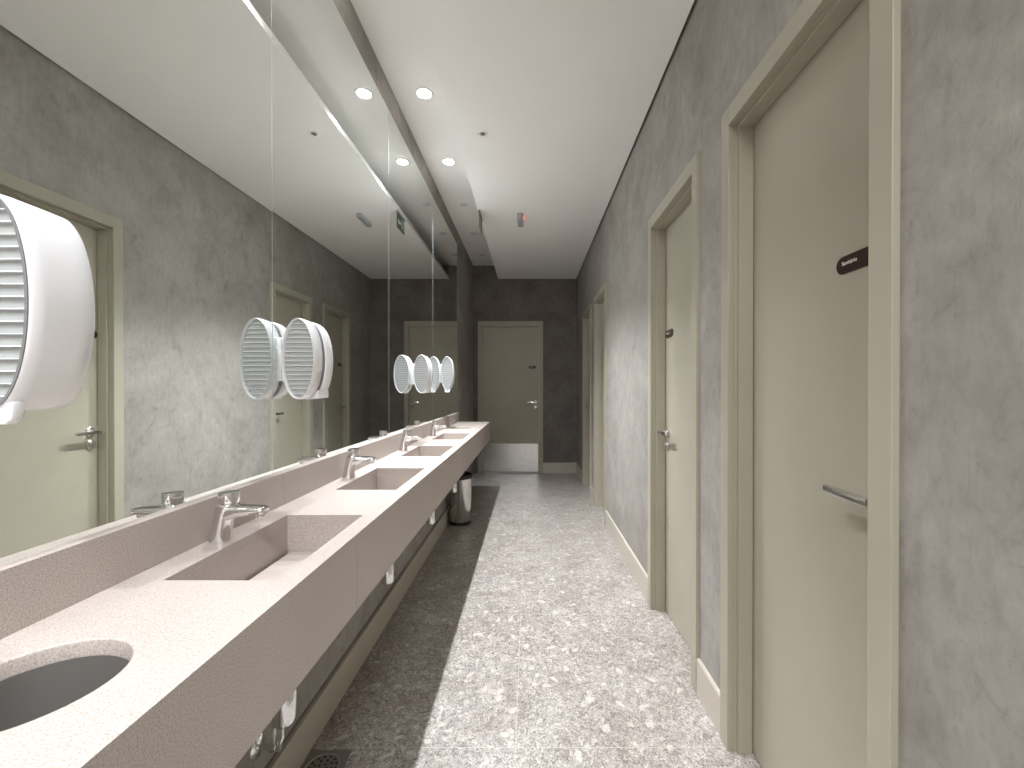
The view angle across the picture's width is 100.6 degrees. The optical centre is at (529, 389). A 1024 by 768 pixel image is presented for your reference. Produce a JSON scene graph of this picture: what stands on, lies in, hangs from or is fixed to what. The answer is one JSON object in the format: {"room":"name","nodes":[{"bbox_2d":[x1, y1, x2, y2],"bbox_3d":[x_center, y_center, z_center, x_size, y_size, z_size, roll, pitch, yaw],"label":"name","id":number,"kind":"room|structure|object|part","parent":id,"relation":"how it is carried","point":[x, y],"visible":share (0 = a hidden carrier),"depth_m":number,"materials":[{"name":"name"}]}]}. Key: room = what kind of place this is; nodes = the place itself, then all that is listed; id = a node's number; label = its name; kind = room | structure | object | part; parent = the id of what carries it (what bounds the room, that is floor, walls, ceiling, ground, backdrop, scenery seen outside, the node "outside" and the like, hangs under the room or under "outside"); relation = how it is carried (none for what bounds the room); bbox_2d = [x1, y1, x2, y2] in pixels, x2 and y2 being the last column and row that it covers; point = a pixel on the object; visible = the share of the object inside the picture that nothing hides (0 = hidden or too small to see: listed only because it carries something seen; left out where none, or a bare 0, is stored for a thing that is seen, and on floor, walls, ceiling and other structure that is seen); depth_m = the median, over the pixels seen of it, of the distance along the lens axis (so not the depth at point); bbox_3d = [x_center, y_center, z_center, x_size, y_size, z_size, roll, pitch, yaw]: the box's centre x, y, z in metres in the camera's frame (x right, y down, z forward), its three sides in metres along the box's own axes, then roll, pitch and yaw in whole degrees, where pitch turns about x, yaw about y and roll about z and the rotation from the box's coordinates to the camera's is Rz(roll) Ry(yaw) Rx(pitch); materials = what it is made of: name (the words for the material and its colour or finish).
{"room":"public restroom","nodes":[
{"label":"public restroom","id":0,"kind":"room"},
{"bbox_2d":[235,0,472,767],"bbox_3d":[-0.864,-0.276,2.134,0.197,3.014,8.070,0,0,0],"label":"wall","id":1,"kind":"structure","parent":0,"point":[320,673],"depth_m":2.45,"materials":[{"name":"paint"}]},
{"bbox_2d":[0,0,272,566],"bbox_3d":[-0.818,-0.670,0.792,0.006,1.884,1.110,0,0,0],"label":"wall mirror","id":2,"kind":"object","parent":1,"relation":"attached to","point":[145,126],"visible":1,"depth_m":0.90,"materials":[{"name":"clear glass"}]},
{"bbox_2d":[0,194,94,424],"bbox_3d":[-0.757,-0.115,0.640,0.120,0.328,0.093,0,0,0],"label":"dispenser","id":3,"kind":"object","parent":2,"relation":"attached to","point":[47,300],"visible":1,"depth_m":0.61,"materials":[{"name":"white plastic"}]},
{"bbox_2d":[0,401,25,424],"bbox_3d":[-0.753,0.033,0.605,0.055,0.033,0.017,0,0,0],"label":"outlet","id":4,"kind":"object","parent":3,"relation":"attached to","point":[11,412],"depth_m":0.60,"materials":[{"name":"white plastic"}]},
{"bbox_2d":[0,473,282,638],"bbox_3d":[-0.810,0.329,-0.256,0.021,0.104,3.266,0,0,0],"label":"backsplash","id":5,"kind":"structure","parent":1,"relation":"attached to","point":[35,588],"depth_m":0.80,"materials":[{"name":"beige stone"}]},
{"bbox_2d":[0,412,489,767],"bbox_3d":[-0.636,0.426,1.452,0.372,0.313,6.680,0,0,0],"label":"countertop","id":6,"kind":"structure","parent":1,"relation":"attached to","point":[147,642],"depth_m":0.74,"materials":[{"name":"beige stone"}]},
{"bbox_2d":[208,490,268,544],"bbox_3d":[-0.725,0.313,1.055,0.138,0.124,0.050,0,0,0],"label":"faucet","id":7,"kind":"object","parent":6,"relation":"attached to","point":[228,508],"visible":1,"depth_m":1.04,"materials":[{"name":"silver metal"}]},
{"bbox_3d":[-0.706,0.303,1.055,0.100,0.040,0.044,0,0,0],"label":"spout","id":8,"kind":"part","parent":7,"relation":"part of","materials":[{"name":"silver metal"}]},
{"bbox_2d":[182,522,352,579],"bbox_3d":[-0.613,0.463,1.056,0.251,0.135,0.456,0,0,0],"label":"sink basin","id":9,"kind":"object","parent":6,"relation":"in","point":[270,553],"depth_m":1.16,"materials":[{"name":"beige stone"}]},
{"bbox_2d":[271,688,296,728],"bbox_3d":[-0.670,0.679,1.037,0.193,0.267,0.054,0,0,0],"label":"trap","id":10,"kind":"object","parent":6,"relation":"attached to","point":[287,713],"visible":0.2,"depth_m":1.02,"materials":[{"name":"silver metal"}]},
{"bbox_2d":[342,448,375,478],"bbox_3d":[-0.725,0.310,1.801,0.138,0.124,0.050,0,0,0],"label":"faucet","id":11,"kind":"object","parent":6,"relation":"attached to","point":[353,458],"visible":1,"depth_m":1.78,"materials":[{"name":"silver metal"}]},
{"bbox_3d":[-0.706,0.300,1.801,0.100,0.040,0.044,0,0,0],"label":"spout","id":12,"kind":"part","parent":11,"relation":"part of","materials":[{"name":"silver metal"}]},
{"bbox_2d":[346,472,418,489],"bbox_3d":[-0.613,0.460,1.802,0.251,0.135,0.456,0,0,0],"label":"sink basin","id":13,"kind":"object","parent":6,"relation":"in","point":[372,480],"depth_m":2.02,"materials":[{"name":"beige stone"}]},
{"bbox_2d":[380,563,393,584],"bbox_3d":[-0.670,0.676,1.783,0.193,0.267,0.054,0,0,0],"label":"trap","id":14,"kind":"object","parent":6,"relation":"attached to","point":[388,578],"visible":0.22,"depth_m":1.76,"materials":[{"name":"silver metal"}]},
{"bbox_2d":[399,430,421,450],"bbox_3d":[-0.725,0.307,2.576,0.138,0.124,0.050,0,0,0],"label":"faucet","id":15,"kind":"object","parent":6,"relation":"attached to","point":[406,436],"visible":1,"depth_m":2.56,"materials":[{"name":"silver metal"}]},
{"bbox_3d":[-0.706,0.297,2.576,0.100,0.040,0.044,0,0,0],"label":"spout","id":16,"kind":"part","parent":15,"relation":"part of","materials":[{"name":"silver metal"}]},
{"bbox_2d":[407,449,448,455],"bbox_3d":[-0.613,0.456,2.577,0.251,0.135,0.456,0,0,0],"label":"sink basin","id":17,"kind":"object","parent":6,"relation":"in","point":[411,452],"depth_m":2.79,"materials":[{"name":"beige stone"}]},
{"bbox_2d":[426,511,434,523],"bbox_3d":[-0.670,0.672,2.558,0.193,0.267,0.054,0,0,0],"label":"trap","id":18,"kind":"object","parent":6,"relation":"attached to","point":[431,520],"visible":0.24,"depth_m":2.54,"materials":[{"name":"silver metal"}]},
{"bbox_2d":[429,420,446,436],"bbox_3d":[-0.725,0.303,3.351,0.138,0.124,0.050,0,0,0],"label":"faucet","id":19,"kind":"object","parent":6,"relation":"attached to","point":[434,426],"visible":1,"depth_m":3.33,"materials":[{"name":"silver metal"}]},
{"bbox_3d":[-0.706,0.293,3.351,0.100,0.040,0.044,0,0,0],"label":"spout","id":20,"kind":"part","parent":19,"relation":"part of","materials":[{"name":"silver metal"}]},
{"bbox_2d":[437,436,465,439],"bbox_3d":[-0.613,0.453,3.352,0.251,0.135,0.456,0,0,0],"label":"sink basin","id":21,"kind":"object","parent":6,"relation":"in","point":[438,437],"depth_m":3.57,"materials":[{"name":"beige stone"}]},
{"bbox_2d":[450,482,456,492],"bbox_3d":[-0.670,0.669,3.333,0.193,0.267,0.054,0,0,0],"label":"trap","id":22,"kind":"object","parent":6,"relation":"attached to","point":[454,489],"visible":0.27,"depth_m":3.31,"materials":[{"name":"silver metal"}]},
{"bbox_2d":[249,726,283,761],"bbox_3d":[-0.727,0.806,1.188,0.075,0.452,0.064,0,0,0],"label":"valve","id":23,"kind":"object","parent":1,"relation":"attached to","point":[259,745],"visible":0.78,"depth_m":1.18,"materials":[{"name":"silver metal"}]},
{"bbox_3d":[-0.700,0.983,1.192,0.019,0.054,0.026,0,0,0],"label":"valve lever","id":24,"kind":"part","parent":23,"relation":"part of","materials":[{"name":"silver metal"}]},
{"bbox_2d":[272,0,388,473],"bbox_3d":[-0.820,-0.675,1.904,0.005,1.884,1.114,0,0,0],"label":"wall mirror","id":25,"kind":"object","parent":1,"relation":"attached to","point":[330,117],"visible":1,"depth_m":1.72,"materials":[{"name":"clear glass"}]},
{"bbox_2d":[281,318,332,398],"bbox_3d":[-0.756,-0.101,1.440,0.122,0.266,0.145,0,0,0],"label":"dryer","id":26,"kind":"object","parent":25,"relation":"attached to","point":[306,351],"visible":1,"depth_m":1.38,"materials":[{"name":"white plastic"}]},
{"bbox_2d":[309,390,327,398],"bbox_3d":[-0.736,0.016,1.470,0.044,0.032,0.072,0,0,0],"label":"outlet","id":27,"kind":"object","parent":26,"relation":"attached to","point":[318,394],"depth_m":1.45,"materials":[{"name":"white plastic"}]},
{"bbox_2d":[279,426,418,504],"bbox_3d":[-0.810,0.318,2.215,0.021,0.104,1.672,0,0,0],"label":"backsplash","id":28,"kind":"structure","parent":1,"relation":"attached to","point":[298,481],"depth_m":1.68,"materials":[{"name":"beige stone"}]},
{"bbox_2d":[268,506,448,767],"bbox_3d":[-0.758,1.167,1.450,0.014,0.134,6.690,0,0,0],"label":"baseboard","id":29,"kind":"structure","parent":1,"relation":"attached to","point":[296,748],"depth_m":1.75,"materials":[{"name":"beige paint"}]},
{"bbox_2d":[389,112,432,434],"bbox_3d":[-0.820,-0.680,3.021,0.005,1.884,1.119,0,0,0],"label":"wall mirror","id":30,"kind":"object","parent":1,"relation":"attached to","point":[410,197],"visible":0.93,"depth_m":2.84,"materials":[{"name":"clear glass"}]},
{"bbox_2d":[412,355,432,392],"bbox_3d":[-0.756,-0.109,2.992,0.122,0.266,0.145,0,0,0],"label":"dryer","id":31,"kind":"object","parent":30,"relation":"attached to","point":[422,370],"visible":1,"depth_m":2.93,"materials":[{"name":"white plastic"}]},
{"bbox_2d":[418,412,458,438],"bbox_3d":[-0.810,0.311,3.922,0.021,0.104,1.738,0,0,0],"label":"backsplash","id":32,"kind":"structure","parent":1,"relation":"attached to","point":[424,429],"depth_m":3.80,"materials":[{"name":"beige stone"}]},
{"bbox_2d":[433,198,456,419],"bbox_3d":[-0.820,-0.685,4.172,0.005,1.884,1.184,0,0,0],"label":"wall mirror","id":33,"kind":"object","parent":1,"relation":"attached to","point":[444,243],"visible":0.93,"depth_m":4.02,"materials":[{"name":"clear glass"}]},
{"bbox_2d":[441,357,454,392],"bbox_3d":[-0.757,-0.140,3.905,0.120,0.328,0.093,0,0,0],"label":"dispenser","id":34,"kind":"object","parent":33,"relation":"attached to","point":[447,366],"visible":1,"depth_m":3.87,"materials":[{"name":"white plastic"}]},
{"bbox_2d":[350,0,493,265],"bbox_3d":[0.013,-1.843,2.157,1.949,0.120,8.410,0,0,0],"label":"ceiling","id":35,"kind":"structure","parent":0,"point":[394,29],"depth_m":2.62,"materials":[{"name":"white paint"}]},
{"bbox_2d":[415,87,432,99],"bbox_3d":[-0.636,-1.781,2.556,0.108,0.008,0.108,0,0,0],"label":"recessed light","id":36,"kind":"object","parent":35,"relation":"in","point":[425,93],"visible":1,"depth_m":2.55,"materials":[{"name":"white"}]},
{"bbox_2d":[442,158,455,164],"bbox_3d":[-0.636,-1.784,3.328,0.108,0.008,0.108,0,0,0],"label":"recessed light","id":37,"kind":"object","parent":35,"relation":"in","point":[447,161],"visible":1,"depth_m":3.32,"materials":[{"name":"white"}]},
{"bbox_2d":[458,202,469,206],"bbox_3d":[-0.636,-1.788,4.100,0.108,0.008,0.108,0,0,0],"label":"recessed light","id":38,"kind":"object","parent":35,"relation":"in","point":[463,204],"visible":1,"depth_m":4.09,"materials":[{"name":"white paint"}]},
{"bbox_2d":[473,266,576,472],"bbox_3d":[-0.068,-0.294,6.239,1.789,3.014,0.140,0,0,0],"label":"wall","id":39,"kind":"structure","parent":0,"point":[553,302],"depth_m":6.17,"materials":[{"name":"paint"}]},
{"bbox_2d":[478,321,542,473],"bbox_3d":[-0.283,0.109,6.219,0.944,2.208,0.183,0,0,0],"label":"door","id":40,"kind":"structure","parent":39,"relation":"in","point":[510,353],"depth_m":6.18,"materials":[{"name":"wood"}]},
{"bbox_3d":[-0.285,0.987,6.185,0.805,0.408,0.002,0,0,0],"label":"kick plate","id":41,"kind":"part","parent":40,"relation":"part of","materials":[{"name":"silver metal"}]},
{"bbox_2d":[543,463,576,473],"bbox_3d":[0.432,1.136,6.169,0.486,0.155,0.012,0,0,0],"label":"baseboard","id":42,"kind":"structure","parent":39,"relation":"attached to","point":[548,468],"depth_m":6.16,"materials":[{"name":"beige paint"}]},
{"bbox_2d":[300,472,761,767],"bbox_3d":[0.013,1.290,2.171,1.949,0.120,8.410,0,0,0],"label":"floor","id":43,"kind":"structure","parent":0,"point":[524,637],"depth_m":1.92,"materials":[{"name":"stone"}]},
{"bbox_2d":[301,750,351,767],"bbox_3d":[-0.678,1.232,1.383,0.140,0.003,0.140,0,0,0],"label":"floor drain","id":44,"kind":"object","parent":43,"relation":"on","point":[316,758],"visible":1,"depth_m":1.42,"materials":[{"name":"silver metal"}]},
{"bbox_2d":[449,471,471,525],"bbox_3d":[-0.640,0.995,3.905,0.217,0.456,0.216,0,0,0],"label":"trash bin","id":45,"kind":"object","parent":43,"relation":"on","point":[459,501],"visible":0.7,"depth_m":3.82,"materials":[{"name":"silver metal"}]},
{"bbox_2d":[416,0,694,278],"bbox_3d":[0.103,-1.609,2.128,1.137,0.036,8.070,0,0,0],"label":"ceiling","id":46,"kind":"structure","parent":0,"point":[562,92],"depth_m":2.34,"materials":[{"name":"white paint"}]},
{"bbox_2d":[478,210,482,234],"bbox_3d":[-0.452,-1.524,3.883,0.012,0.150,0.230,0,0,0],"label":"exit sign","id":47,"kind":"object","parent":46,"relation":"hanging from","point":[480,216],"visible":1,"depth_m":3.86,"materials":[{"name":"grey plastic"}]},
{"bbox_3d":[-0.452,-1.514,3.883,0.004,0.130,0.220,0,0,0],"label":"sign panel","id":48,"kind":"part","parent":47,"relation":"part of","materials":[{"name":"grey plastic"}]},
{"bbox_2d":[477,130,487,136],"bbox_3d":[-0.293,-1.587,2.640,0.068,0.012,0.068,0,0,0],"label":"ceiling detector","id":49,"kind":"object","parent":46,"relation":"attached to","point":[482,133],"visible":1,"depth_m":2.63,"materials":[{"name":"white paint"}]},
{"bbox_2d":[517,213,523,226],"bbox_3d":[-0.087,-1.581,3.963,0.063,0.037,0.269,0,0,0],"label":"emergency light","id":50,"kind":"object","parent":46,"relation":"in","point":[520,222],"visible":1,"depth_m":3.92,"materials":[{"name":"grey plastic"}]},
{"bbox_2d":[577,0,1023,767],"bbox_3d":[0.757,-0.276,2.134,0.140,3.014,8.070,0,0,0],"label":"wall","id":51,"kind":"structure","parent":0,"point":[961,676],"depth_m":0.73,"materials":[{"name":"paint"}]},
{"bbox_2d":[582,303,590,497],"bbox_3d":[0.750,0.121,5.119,0.155,2.193,0.709,0,0,0],"label":"door","id":52,"kind":"structure","parent":51,"relation":"in","point":[586,316],"depth_m":5.41,"materials":[{"name":"wood"}]},
{"bbox_2d":[593,281,606,524],"bbox_3d":[0.750,0.125,4.157,0.155,2.193,0.709,0,0,0],"label":"door","id":53,"kind":"structure","parent":51,"relation":"in","point":[600,299],"depth_m":4.44,"materials":[{"name":"wood"}]},
{"bbox_2d":[577,464,719,735],"bbox_3d":[0.681,1.157,2.140,0.012,0.147,8.070,0,0,0],"label":"baseboard","id":54,"kind":"structure","parent":51,"relation":"attached to","point":[708,692],"depth_m":2.48,"materials":[{"name":"beige paint"}]},
{"bbox_2d":[648,152,699,693],"bbox_3d":[0.750,0.135,2.072,0.155,2.193,0.709,0,0,0],"label":"door","id":55,"kind":"structure","parent":51,"relation":"in","point":[674,226],"depth_m":2.16,"materials":[{"name":"wood"}]},
{"bbox_3d":[0.727,0.230,2.273,0.055,0.052,0.144,0,0,0],"label":"handle","id":56,"kind":"part","parent":55,"relation":"part of","materials":[{"name":"silver metal"}]},
{"bbox_3d":[0.752,-0.304,2.294,0.004,0.042,0.125,0,0,0],"label":"sign plate","id":57,"kind":"part","parent":55,"relation":"part of","materials":[{"name":"black"}]},
{"bbox_2d":[720,0,900,767],"bbox_3d":[0.750,0.139,1.145,0.155,2.193,0.709,0,0,0],"label":"door","id":58,"kind":"structure","parent":51,"relation":"in","point":[811,140],"depth_m":1.12,"materials":[{"name":"wood"}]},
{"bbox_3d":[0.727,0.236,0.945,0.055,0.052,0.144,0,0,0],"label":"handle","id":59,"kind":"part","parent":58,"relation":"part of","materials":[{"name":"silver metal"}]},
{"bbox_3d":[0.752,-0.298,0.980,0.004,0.042,0.125,0,0,0],"label":"sign plate","id":60,"kind":"part","parent":58,"relation":"part of","materials":[{"name":"black plastic"}]}
]}

